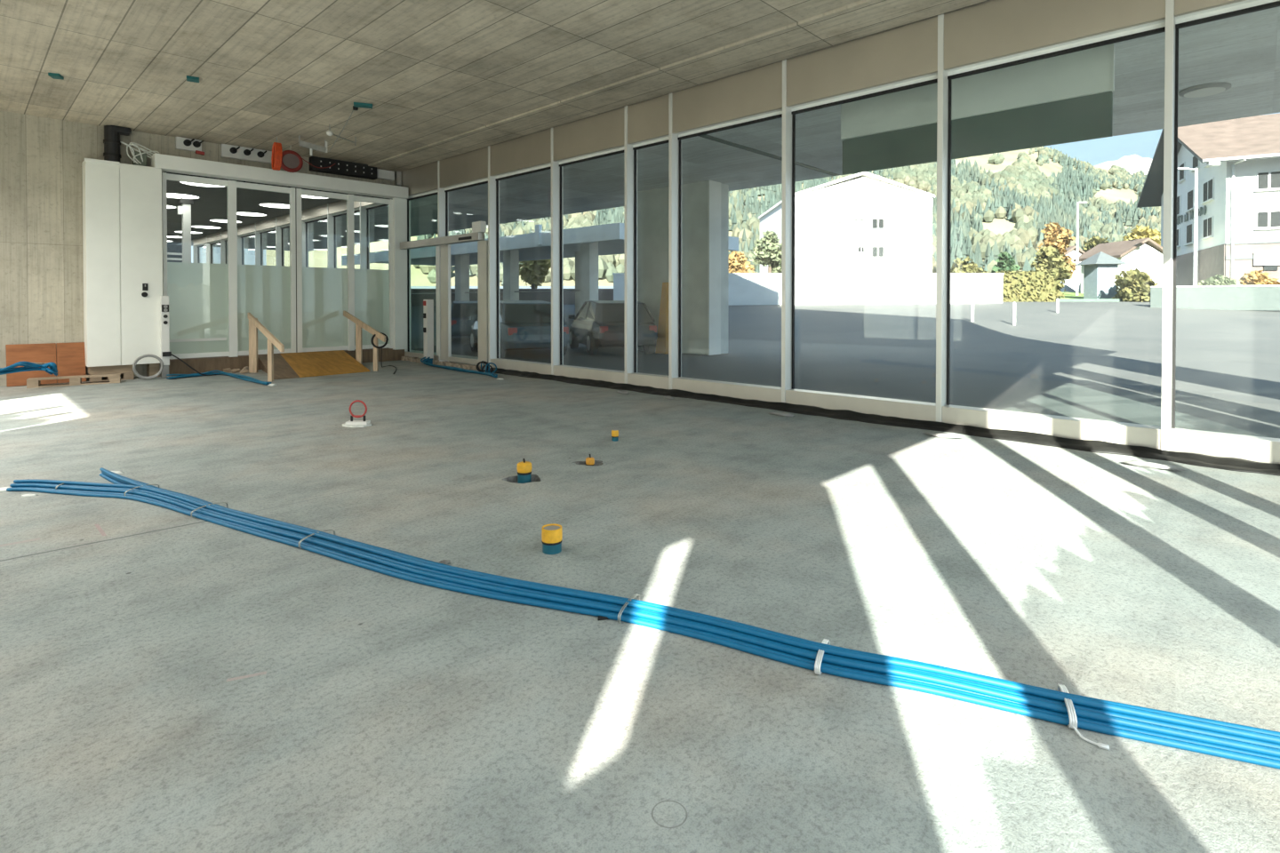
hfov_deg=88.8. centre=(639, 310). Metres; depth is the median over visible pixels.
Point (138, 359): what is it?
coil
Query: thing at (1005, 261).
shrub
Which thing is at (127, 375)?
wooden pallet
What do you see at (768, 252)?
broadleaf tree
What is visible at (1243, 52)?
canopy
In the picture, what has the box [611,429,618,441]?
pipe
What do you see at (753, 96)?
window
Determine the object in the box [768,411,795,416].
scrap
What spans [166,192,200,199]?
recessed light
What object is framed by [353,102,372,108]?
tag
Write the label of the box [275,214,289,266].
column
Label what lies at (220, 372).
floor cables
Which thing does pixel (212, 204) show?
ceiling
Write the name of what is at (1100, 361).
ground
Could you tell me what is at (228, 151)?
strip
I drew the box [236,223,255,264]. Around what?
column
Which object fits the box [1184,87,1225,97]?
diffuser
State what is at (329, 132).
bulb
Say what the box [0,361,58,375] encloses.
cable bundle
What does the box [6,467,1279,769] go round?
conduit pipes
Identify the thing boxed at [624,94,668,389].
window
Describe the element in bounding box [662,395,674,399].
scrap
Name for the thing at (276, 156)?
coil
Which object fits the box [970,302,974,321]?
marker post
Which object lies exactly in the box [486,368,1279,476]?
floor gap
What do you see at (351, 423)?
anchor
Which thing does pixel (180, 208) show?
lamp
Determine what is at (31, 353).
plywood board
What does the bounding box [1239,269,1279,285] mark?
shrub
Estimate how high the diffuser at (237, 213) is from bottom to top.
0.012 m
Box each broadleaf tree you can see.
[519,259,551,288]
[749,230,781,272]
[1036,221,1075,277]
[1122,224,1160,245]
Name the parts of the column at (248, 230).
fascia panel, head rail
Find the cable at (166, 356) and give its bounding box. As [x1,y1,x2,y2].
[162,352,216,375]
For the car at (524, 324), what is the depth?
16.29 m
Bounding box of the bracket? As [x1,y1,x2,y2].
[394,170,401,185]
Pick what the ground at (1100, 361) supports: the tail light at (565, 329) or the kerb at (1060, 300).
the kerb at (1060, 300)
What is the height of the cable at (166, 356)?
0.475 m
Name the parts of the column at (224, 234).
fascia panel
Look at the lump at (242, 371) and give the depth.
12.79 m
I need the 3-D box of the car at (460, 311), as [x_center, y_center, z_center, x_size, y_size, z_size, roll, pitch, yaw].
[-6.334,0.388,24.493,2.080,1.465,4.300,0,1,-16]
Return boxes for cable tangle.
[476,360,496,373]
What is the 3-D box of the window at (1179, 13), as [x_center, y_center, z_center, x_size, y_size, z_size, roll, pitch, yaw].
[5.526,-0.954,5.234,2.070,4.540,0.242,1,1,44]
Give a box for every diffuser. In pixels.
[192,225,220,228]
[211,219,240,223]
[236,212,265,215]
[259,203,289,207]
[301,194,325,198]
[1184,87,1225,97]
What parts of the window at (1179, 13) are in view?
fascia panel, sill panel, head rail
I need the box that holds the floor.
[0,360,1279,852]
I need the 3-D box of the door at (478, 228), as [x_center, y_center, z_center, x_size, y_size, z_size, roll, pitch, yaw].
[-4.461,-0.298,14.585,3.740,3.040,0.325,1,1,44]
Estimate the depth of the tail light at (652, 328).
17.16 m
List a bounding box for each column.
[177,198,193,263]
[637,180,728,355]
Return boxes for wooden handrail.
[247,312,284,381]
[343,311,388,371]
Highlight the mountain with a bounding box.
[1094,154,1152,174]
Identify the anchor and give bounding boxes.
[342,400,371,427]
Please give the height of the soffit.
1.437 m
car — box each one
[450,301,478,336]
[469,300,569,358]
[568,300,657,355]
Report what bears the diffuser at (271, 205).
attached to the recessed light at (264, 204)
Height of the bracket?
0.434 m
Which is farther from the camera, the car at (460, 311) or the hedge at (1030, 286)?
the hedge at (1030, 286)
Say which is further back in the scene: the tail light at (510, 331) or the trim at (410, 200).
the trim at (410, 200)
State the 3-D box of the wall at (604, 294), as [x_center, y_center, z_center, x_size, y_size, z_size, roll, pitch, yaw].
[-8.395,-0.138,44.012,15.833,2.600,15.098,1,1,44]
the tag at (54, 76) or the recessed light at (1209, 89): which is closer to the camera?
the tag at (54, 76)
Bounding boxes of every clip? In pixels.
[195,150,204,155]
[597,616,609,620]
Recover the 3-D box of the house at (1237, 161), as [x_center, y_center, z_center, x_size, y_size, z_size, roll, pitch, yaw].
[57.206,-8.078,49.710,33.161,15.939,32.989,1,1,44]
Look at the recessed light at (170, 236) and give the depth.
28.37 m
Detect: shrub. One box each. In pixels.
[728,250,757,272]
[950,256,989,272]
[991,251,1020,272]
[1030,245,1072,302]
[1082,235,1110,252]
[1112,267,1158,302]
[1197,274,1242,286]
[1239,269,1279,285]
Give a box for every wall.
[0,111,394,386]
[410,288,613,305]
[612,272,1004,305]
[1150,285,1279,310]
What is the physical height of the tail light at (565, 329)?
0.180 m
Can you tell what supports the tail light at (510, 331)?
attached to the car at (524, 324)
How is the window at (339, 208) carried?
on the floor
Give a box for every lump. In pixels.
[223,368,231,372]
[231,368,240,373]
[239,369,248,373]
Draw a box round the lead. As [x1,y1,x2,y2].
[381,348,396,374]
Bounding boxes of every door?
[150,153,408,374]
[400,221,488,370]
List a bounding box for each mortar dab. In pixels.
[0,487,11,492]
[21,494,38,496]
[100,471,124,474]
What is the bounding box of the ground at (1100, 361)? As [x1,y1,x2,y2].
[410,302,1279,438]
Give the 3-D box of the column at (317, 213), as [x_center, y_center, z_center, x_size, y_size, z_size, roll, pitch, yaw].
[-9.787,-1.132,19.814,2.200,4.540,0.242,1,1,44]
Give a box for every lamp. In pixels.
[177,206,183,215]
[1075,201,1087,295]
[1177,167,1198,286]
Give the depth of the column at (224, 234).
26.54 m
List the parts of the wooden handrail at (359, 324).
post, rail, post, cable coil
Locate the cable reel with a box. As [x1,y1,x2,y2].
[280,145,335,172]
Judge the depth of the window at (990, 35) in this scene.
6.73 m
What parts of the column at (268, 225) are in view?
fascia panel, head rail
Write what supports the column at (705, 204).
on the ground at (1100, 361)
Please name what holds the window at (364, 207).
in the wall at (42, 158)
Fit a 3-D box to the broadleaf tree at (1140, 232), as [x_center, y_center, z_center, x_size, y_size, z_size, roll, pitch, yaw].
[70.774,-6.212,92.063,5.841,11.714,5.938,1,1,44]
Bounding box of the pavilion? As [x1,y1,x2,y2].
[1074,251,1127,298]
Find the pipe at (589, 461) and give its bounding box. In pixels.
[585,454,594,465]
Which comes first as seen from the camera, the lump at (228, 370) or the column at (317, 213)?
the lump at (228, 370)
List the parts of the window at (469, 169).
fascia panel, head rail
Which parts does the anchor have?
plate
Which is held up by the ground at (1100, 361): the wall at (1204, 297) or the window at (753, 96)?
the wall at (1204, 297)
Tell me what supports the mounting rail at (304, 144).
hanging from the ceiling at (429, 71)
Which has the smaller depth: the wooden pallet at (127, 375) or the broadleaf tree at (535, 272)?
the wooden pallet at (127, 375)
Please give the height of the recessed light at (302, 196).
0.020 m
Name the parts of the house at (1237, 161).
pane, pane, pane, pane, pane, pane, pane, pane, pane, pane, pane, pane, white panel, pane, pane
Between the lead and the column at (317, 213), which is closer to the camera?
the lead
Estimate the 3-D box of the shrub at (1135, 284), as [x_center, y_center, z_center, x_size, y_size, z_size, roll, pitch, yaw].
[33.963,-1.362,44.574,2.926,3.175,3.645,1,1,44]
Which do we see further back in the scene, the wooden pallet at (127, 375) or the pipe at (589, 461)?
the wooden pallet at (127, 375)
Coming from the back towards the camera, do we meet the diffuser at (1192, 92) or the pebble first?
the diffuser at (1192, 92)
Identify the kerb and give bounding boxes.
[410,350,483,366]
[1056,298,1127,302]
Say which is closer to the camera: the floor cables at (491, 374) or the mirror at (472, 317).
the floor cables at (491, 374)
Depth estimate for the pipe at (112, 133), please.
11.72 m
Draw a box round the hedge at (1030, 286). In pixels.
[995,270,1059,302]
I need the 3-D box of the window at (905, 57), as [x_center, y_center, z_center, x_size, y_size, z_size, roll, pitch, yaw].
[2.647,-0.988,7.974,1.960,4.540,0.242,1,1,44]
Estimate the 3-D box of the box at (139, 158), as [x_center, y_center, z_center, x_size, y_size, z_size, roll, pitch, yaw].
[-9.169,-2.958,12.187,0.242,0.643,0.858,1,1,44]
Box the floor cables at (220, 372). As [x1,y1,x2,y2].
[166,370,271,385]
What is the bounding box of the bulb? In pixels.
[326,105,358,151]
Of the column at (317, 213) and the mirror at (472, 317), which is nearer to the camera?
the mirror at (472, 317)
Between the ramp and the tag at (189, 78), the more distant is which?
the ramp
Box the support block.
[87,363,159,377]
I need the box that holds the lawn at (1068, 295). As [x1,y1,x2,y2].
[1060,292,1083,298]
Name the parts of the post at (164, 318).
post, button plate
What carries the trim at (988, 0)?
attached to the ceiling at (429, 71)
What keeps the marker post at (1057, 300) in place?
on the ground at (1100, 361)
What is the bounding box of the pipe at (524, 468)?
[516,458,532,483]
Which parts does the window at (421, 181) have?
fascia panel, head rail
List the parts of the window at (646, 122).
sill panel, fascia panel, head rail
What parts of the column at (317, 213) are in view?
fascia panel, head rail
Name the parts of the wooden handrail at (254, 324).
post, rail, post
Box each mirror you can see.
[469,315,477,319]
[568,314,575,319]
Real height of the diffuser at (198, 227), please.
0.012 m
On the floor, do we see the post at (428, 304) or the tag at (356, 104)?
the post at (428, 304)
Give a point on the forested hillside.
(1061, 209)
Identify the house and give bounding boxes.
[758,171,935,272]
[1058,245,1085,296]
[1073,237,1162,293]
[1136,113,1279,286]
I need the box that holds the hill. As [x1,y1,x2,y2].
[266,148,1138,286]
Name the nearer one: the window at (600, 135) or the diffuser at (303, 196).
the window at (600, 135)
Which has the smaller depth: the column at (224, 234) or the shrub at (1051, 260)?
the column at (224, 234)
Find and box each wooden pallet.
[26,373,120,388]
[88,371,133,382]
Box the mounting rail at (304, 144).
[298,135,327,155]
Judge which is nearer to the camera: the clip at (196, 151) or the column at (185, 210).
the clip at (196, 151)
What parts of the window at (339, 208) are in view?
fascia panel, head rail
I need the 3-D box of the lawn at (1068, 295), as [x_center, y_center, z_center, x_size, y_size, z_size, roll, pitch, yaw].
[39.710,-1.189,54.753,9.850,0.880,26.703,1,1,44]
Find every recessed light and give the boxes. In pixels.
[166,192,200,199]
[167,204,177,208]
[167,235,182,238]
[173,231,203,233]
[177,181,226,187]
[191,224,222,229]
[208,218,242,223]
[236,211,267,216]
[257,202,289,208]
[301,194,328,199]
[1178,81,1231,97]
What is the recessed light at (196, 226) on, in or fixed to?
in the ceiling at (212, 204)
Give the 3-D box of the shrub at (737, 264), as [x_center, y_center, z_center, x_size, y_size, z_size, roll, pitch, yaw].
[7.212,-2.309,49.734,3.698,4.942,3.223,1,1,44]
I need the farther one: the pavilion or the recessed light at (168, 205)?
the pavilion
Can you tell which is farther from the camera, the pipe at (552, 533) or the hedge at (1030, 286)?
the hedge at (1030, 286)
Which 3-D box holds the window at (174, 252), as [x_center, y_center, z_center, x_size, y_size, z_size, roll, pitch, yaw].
[-17.950,-0.852,24.746,0.140,3.300,1.061,1,1,44]
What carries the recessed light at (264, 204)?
in the ceiling at (212, 204)
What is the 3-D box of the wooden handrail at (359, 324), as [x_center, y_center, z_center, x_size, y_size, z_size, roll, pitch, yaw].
[-5.788,0.628,13.701,2.417,1.210,0.325,1,1,44]
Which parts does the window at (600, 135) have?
fascia panel, sill panel, head rail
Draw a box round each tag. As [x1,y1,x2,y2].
[48,72,63,79]
[186,75,199,82]
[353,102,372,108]
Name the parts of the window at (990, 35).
sill panel, fascia panel, head rail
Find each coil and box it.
[132,354,164,379]
[271,136,282,170]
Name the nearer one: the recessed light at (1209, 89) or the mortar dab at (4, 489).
the mortar dab at (4, 489)
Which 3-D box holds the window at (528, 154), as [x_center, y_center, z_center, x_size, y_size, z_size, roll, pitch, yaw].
[-2.270,-1.045,12.657,2.020,4.540,0.242,1,1,44]
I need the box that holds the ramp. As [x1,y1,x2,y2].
[257,350,369,379]
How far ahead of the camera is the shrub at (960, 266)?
57.55 m
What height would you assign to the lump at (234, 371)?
0.097 m
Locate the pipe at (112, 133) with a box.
[103,125,131,162]
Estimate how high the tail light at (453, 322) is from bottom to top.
0.180 m
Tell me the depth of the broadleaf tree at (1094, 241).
75.08 m
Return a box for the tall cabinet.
[81,158,162,367]
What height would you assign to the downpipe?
8.000 m
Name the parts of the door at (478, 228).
rail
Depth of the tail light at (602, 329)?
16.79 m
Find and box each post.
[160,296,216,378]
[423,299,433,364]
[655,282,668,353]
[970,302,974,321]
[1012,302,1015,325]
[1056,298,1059,312]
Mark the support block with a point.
(153, 369)
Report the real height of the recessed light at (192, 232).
0.020 m
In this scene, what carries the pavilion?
on the lawn at (1068, 295)
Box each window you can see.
[167,244,182,262]
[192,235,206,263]
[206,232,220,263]
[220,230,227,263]
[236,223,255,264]
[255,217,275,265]
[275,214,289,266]
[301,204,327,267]
[327,200,359,268]
[360,201,388,269]
[399,161,437,351]
[437,146,487,361]
[488,128,551,375]
[550,106,624,383]
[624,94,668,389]
[668,60,782,402]
[781,15,937,421]
[936,0,1165,449]
[1160,0,1279,463]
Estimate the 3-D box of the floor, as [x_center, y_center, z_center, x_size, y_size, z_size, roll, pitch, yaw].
[-4.102,1.367,5.788,17.100,0.075,13.100,1,1,44]
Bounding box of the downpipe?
[928,208,931,272]
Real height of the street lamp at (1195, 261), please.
8.243 m
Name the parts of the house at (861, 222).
pane, pane, pane, pane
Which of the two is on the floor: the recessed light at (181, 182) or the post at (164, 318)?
the post at (164, 318)
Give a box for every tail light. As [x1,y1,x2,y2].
[450,320,456,325]
[507,328,517,335]
[563,327,568,334]
[599,326,607,333]
[648,325,656,332]
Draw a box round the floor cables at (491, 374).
[420,356,497,377]
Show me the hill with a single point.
(316, 259)
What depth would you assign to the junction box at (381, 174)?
15.49 m
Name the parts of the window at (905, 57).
sill panel, fascia panel, head rail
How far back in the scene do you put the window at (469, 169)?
14.27 m
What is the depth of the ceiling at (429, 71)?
8.56 m
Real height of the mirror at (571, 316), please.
0.120 m
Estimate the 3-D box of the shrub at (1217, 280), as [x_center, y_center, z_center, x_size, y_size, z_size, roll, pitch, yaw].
[37.307,-1.009,42.153,2.341,2.591,1.918,1,1,44]
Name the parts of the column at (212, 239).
fascia panel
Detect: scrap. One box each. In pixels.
[616,390,631,394]
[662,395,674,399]
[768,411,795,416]
[923,432,962,438]
[1119,460,1186,471]
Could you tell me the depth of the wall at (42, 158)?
11.27 m
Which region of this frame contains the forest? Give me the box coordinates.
[413,146,1160,282]
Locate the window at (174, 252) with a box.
[167,244,182,262]
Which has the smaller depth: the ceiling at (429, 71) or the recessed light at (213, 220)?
the ceiling at (429, 71)
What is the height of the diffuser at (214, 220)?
0.012 m
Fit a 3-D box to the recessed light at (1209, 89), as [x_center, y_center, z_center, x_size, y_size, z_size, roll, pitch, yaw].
[8.467,-3.291,9.801,0.600,0.058,0.600,1,1,44]
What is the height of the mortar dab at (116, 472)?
0.012 m
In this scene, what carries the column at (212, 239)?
on the floor
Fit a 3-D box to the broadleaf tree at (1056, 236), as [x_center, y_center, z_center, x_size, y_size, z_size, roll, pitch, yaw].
[36.831,-3.901,57.701,3.125,7.932,3.403,1,1,44]
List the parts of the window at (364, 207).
fascia panel, head rail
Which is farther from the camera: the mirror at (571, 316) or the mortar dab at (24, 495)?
the mirror at (571, 316)
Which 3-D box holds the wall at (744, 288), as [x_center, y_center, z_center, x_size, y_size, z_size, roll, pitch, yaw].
[10.800,-0.896,42.152,18.473,2.961,17.619,1,1,44]
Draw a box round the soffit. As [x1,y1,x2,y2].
[840,43,1114,175]
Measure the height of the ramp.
0.321 m
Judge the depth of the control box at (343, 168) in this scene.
14.71 m
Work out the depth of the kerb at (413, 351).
16.14 m
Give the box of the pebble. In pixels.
[439,560,449,564]
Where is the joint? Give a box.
[698,134,839,175]
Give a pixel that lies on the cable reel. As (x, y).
(292, 161)
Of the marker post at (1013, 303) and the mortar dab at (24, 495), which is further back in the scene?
the marker post at (1013, 303)
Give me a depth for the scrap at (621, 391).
9.96 m
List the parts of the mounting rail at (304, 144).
rail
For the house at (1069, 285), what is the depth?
66.03 m
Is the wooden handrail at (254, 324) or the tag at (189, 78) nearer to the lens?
the tag at (189, 78)
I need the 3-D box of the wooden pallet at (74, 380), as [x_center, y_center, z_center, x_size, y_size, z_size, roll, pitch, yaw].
[-9.557,1.193,11.063,0.462,0.143,1.213,1,1,44]
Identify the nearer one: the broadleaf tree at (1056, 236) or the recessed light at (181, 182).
the recessed light at (181, 182)
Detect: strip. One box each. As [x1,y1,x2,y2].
[175,136,204,151]
[220,144,271,163]
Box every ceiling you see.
[0,0,987,171]
[166,180,341,244]
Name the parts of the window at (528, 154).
fascia panel, sill panel, head rail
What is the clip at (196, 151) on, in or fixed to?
attached to the strip at (187, 144)
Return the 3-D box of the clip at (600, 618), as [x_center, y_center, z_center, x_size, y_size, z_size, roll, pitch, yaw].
[-0.145,1.359,2.891,0.059,0.012,0.085,1,1,44]
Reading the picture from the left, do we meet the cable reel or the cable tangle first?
the cable reel
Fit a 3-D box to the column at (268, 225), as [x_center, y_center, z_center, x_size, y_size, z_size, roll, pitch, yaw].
[-12.973,-1.169,22.849,2.200,4.540,0.242,1,1,44]
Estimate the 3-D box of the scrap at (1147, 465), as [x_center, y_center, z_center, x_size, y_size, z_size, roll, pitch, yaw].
[4.320,1.310,5.516,0.459,0.052,0.128,1,1,44]
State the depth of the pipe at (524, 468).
5.18 m
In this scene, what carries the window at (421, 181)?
in the wall at (42, 158)
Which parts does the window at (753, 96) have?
sill panel, fascia panel, head rail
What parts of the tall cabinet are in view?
door, door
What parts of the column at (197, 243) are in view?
fascia panel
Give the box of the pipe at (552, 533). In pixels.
[541,523,562,554]
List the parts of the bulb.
bulb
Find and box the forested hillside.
[416,146,1160,284]
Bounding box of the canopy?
[178,6,1279,251]
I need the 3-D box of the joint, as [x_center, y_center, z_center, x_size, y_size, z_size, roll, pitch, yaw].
[2.425,-3.370,13.807,0.180,0.018,7.400,1,1,44]
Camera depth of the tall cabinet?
11.64 m
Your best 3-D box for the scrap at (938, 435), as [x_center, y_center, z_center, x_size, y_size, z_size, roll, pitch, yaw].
[3.127,1.302,6.774,0.408,0.049,0.121,1,1,44]
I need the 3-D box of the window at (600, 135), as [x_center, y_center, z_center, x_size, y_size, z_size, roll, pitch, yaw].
[-0.854,-1.028,11.309,1.890,4.540,0.242,1,1,44]
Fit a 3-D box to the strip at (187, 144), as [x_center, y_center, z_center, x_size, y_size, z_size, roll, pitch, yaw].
[-8.737,-3.223,12.700,0.172,0.234,0.465,1,1,44]
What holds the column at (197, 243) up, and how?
on the floor
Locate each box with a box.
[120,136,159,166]
[308,156,376,179]
[376,168,394,181]
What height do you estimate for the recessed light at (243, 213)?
0.020 m
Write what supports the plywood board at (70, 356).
on the floor
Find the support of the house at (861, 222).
on the ground at (1100, 361)
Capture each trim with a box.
[402,0,988,171]
[409,200,410,249]
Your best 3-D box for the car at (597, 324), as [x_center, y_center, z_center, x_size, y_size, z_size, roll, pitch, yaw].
[-0.886,0.455,19.016,2.080,1.465,4.300,0,1,-16]
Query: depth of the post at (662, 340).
17.64 m
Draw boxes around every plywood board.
[5,343,57,386]
[56,342,86,383]

